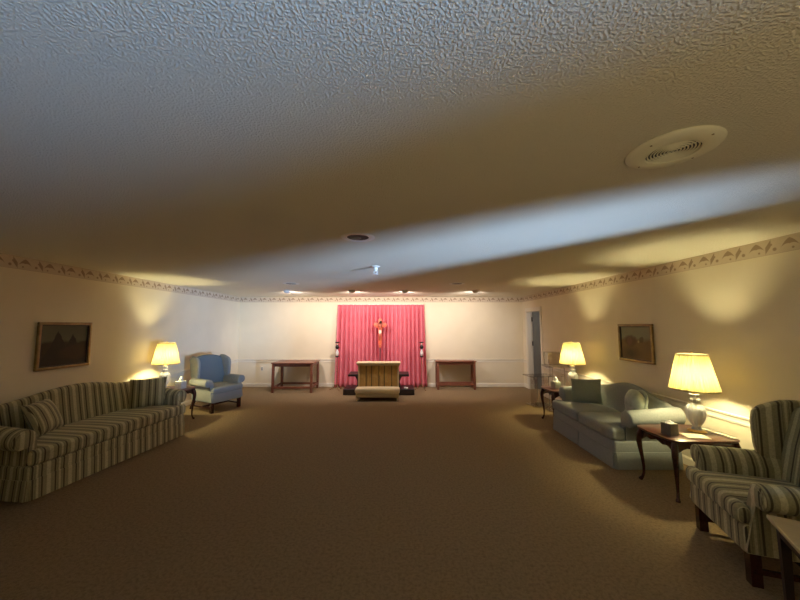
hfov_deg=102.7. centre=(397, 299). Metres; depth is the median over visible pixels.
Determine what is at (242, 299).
trim
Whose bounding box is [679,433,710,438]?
booklet
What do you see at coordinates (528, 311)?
trim
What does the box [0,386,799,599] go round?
floor
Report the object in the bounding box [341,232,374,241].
recessed light
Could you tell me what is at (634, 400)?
round pillow
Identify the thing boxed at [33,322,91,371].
framed painting
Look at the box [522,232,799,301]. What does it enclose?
trim
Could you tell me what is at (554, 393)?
table
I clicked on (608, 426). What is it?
seat cushion
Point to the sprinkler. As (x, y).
(375, 268)
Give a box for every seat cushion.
[211,382,242,393]
[552,400,618,421]
[578,412,624,440]
[686,466,799,523]
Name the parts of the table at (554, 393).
leg, leg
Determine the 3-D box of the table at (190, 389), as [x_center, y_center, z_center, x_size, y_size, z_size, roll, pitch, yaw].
[-4.020,1.851,5.588,0.713,0.585,0.550,0,-5,0]
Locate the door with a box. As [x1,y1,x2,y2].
[531,312,541,388]
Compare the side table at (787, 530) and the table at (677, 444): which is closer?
the side table at (787, 530)
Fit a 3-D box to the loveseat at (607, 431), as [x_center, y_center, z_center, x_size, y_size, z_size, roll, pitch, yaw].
[2.940,1.610,4.519,0.830,0.858,1.750,0,-5,0]
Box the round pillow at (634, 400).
[624,389,648,410]
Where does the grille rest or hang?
attached to the ceiling speaker
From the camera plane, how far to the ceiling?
1.39 m
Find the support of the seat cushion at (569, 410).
on the loveseat at (607, 431)
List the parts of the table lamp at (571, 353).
lamp shade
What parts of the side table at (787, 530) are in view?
leg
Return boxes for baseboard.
[181,399,197,405]
[242,383,523,386]
[544,393,694,466]
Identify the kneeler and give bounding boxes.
[355,361,400,400]
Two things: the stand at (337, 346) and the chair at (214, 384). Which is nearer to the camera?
the chair at (214, 384)
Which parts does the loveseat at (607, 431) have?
armrest, seat frame, backrest, armrest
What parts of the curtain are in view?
curtain rail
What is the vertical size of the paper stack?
0.010 m
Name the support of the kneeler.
on the floor
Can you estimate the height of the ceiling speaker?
0.026 m
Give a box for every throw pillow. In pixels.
[19,398,64,437]
[128,377,166,408]
[571,378,602,404]
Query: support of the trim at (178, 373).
attached to the wall at (129, 323)
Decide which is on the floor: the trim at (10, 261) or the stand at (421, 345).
the stand at (421, 345)
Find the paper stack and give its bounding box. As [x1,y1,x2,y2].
[702,428,736,438]
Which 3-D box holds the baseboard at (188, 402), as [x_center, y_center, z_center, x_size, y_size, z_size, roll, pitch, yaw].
[-4.473,1.894,3.182,0.015,0.100,11.450,0,-5,0]
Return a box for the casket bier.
[343,371,413,394]
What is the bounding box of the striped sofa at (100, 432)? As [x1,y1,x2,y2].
[0,381,186,502]
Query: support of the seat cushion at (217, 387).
on the chair at (214, 384)
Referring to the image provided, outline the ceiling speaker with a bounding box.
[625,125,727,168]
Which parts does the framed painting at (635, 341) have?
frame rail, frame rail, frame rail, frame rail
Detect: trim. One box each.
[0,253,239,301]
[143,359,237,378]
[238,359,523,361]
[240,297,521,301]
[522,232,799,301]
[525,306,543,388]
[542,364,749,426]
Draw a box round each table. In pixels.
[167,386,195,418]
[271,360,319,392]
[435,360,475,389]
[540,386,564,418]
[636,424,740,502]
[766,514,799,599]
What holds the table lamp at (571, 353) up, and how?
on the table at (554, 393)
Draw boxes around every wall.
[0,254,239,403]
[237,302,524,382]
[522,234,799,457]
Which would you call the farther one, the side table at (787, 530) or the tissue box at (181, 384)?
the tissue box at (181, 384)
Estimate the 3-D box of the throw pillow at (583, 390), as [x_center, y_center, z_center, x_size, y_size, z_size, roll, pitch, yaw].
[2.952,1.429,5.019,0.457,0.403,0.188,-4,-6,42]
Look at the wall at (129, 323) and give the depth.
4.90 m
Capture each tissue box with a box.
[175,376,186,388]
[551,377,560,388]
[660,420,678,435]
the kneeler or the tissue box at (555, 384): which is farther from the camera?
the kneeler
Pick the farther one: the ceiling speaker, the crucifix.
the crucifix
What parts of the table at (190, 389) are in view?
leg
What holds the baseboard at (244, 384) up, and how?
attached to the wall at (267, 330)
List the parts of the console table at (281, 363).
leg, leg, leg, leg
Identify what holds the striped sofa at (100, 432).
on the floor
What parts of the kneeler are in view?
post, panel, post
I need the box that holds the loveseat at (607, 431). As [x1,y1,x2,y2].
[552,382,685,469]
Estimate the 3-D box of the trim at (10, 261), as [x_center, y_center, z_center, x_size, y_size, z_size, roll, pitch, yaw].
[-4.479,-0.473,3.374,0.002,0.149,11.450,0,-5,0]
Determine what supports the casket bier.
on the floor
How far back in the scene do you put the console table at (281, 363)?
8.12 m
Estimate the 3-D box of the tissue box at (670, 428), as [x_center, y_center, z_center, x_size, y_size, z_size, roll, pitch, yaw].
[2.770,1.299,3.265,0.105,0.139,0.100,1,-5,-12]
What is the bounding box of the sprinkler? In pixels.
[371,266,379,274]
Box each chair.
[189,354,244,413]
[686,400,799,588]
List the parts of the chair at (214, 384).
armrest, backrest, leg, seat frame, armrest, leg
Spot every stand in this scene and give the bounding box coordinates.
[329,342,341,390]
[415,342,425,390]
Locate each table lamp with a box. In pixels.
[151,341,179,387]
[559,341,585,385]
[668,351,721,433]
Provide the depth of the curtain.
8.88 m
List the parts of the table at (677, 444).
leg, leg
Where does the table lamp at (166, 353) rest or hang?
on the table at (190, 389)
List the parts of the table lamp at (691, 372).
lamp shade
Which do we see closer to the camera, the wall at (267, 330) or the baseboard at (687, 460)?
the baseboard at (687, 460)
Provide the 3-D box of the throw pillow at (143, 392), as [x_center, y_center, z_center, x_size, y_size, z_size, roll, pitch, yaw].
[-3.760,1.390,4.814,0.456,0.410,0.202,4,-6,-41]
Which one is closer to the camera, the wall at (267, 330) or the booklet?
the booklet
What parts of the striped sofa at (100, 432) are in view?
armrest, backrest, seat frame, armrest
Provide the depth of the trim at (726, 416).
3.92 m
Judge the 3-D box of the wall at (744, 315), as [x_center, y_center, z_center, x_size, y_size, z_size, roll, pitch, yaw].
[3.585,0.698,3.279,0.130,2.500,11.750,0,-5,0]
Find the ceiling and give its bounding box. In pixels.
[0,0,799,296]
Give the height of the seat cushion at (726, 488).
0.161 m
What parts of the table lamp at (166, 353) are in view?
lamp shade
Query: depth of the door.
8.58 m
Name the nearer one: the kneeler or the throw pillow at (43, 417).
the throw pillow at (43, 417)
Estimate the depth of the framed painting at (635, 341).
4.68 m
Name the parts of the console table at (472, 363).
leg, leg, leg, leg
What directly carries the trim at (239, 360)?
attached to the wall at (267, 330)
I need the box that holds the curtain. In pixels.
[334,304,426,386]
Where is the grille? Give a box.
[646,140,700,161]
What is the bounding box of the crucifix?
[374,318,386,359]
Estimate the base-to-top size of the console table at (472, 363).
0.750 m
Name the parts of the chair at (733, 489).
leg, armrest, seat frame, leg, armrest, backrest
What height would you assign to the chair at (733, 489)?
1.114 m
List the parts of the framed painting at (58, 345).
frame rail, frame rail, frame rail, frame rail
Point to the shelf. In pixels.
(357, 364)
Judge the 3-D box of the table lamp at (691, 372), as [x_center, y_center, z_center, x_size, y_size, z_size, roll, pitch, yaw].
[3.130,0.961,3.383,0.417,0.832,0.417,0,-5,0]
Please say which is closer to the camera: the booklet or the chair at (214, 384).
the booklet
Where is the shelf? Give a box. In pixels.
[357,364,399,365]
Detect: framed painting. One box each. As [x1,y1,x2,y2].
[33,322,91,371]
[617,324,655,364]
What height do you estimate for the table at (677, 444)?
0.585 m

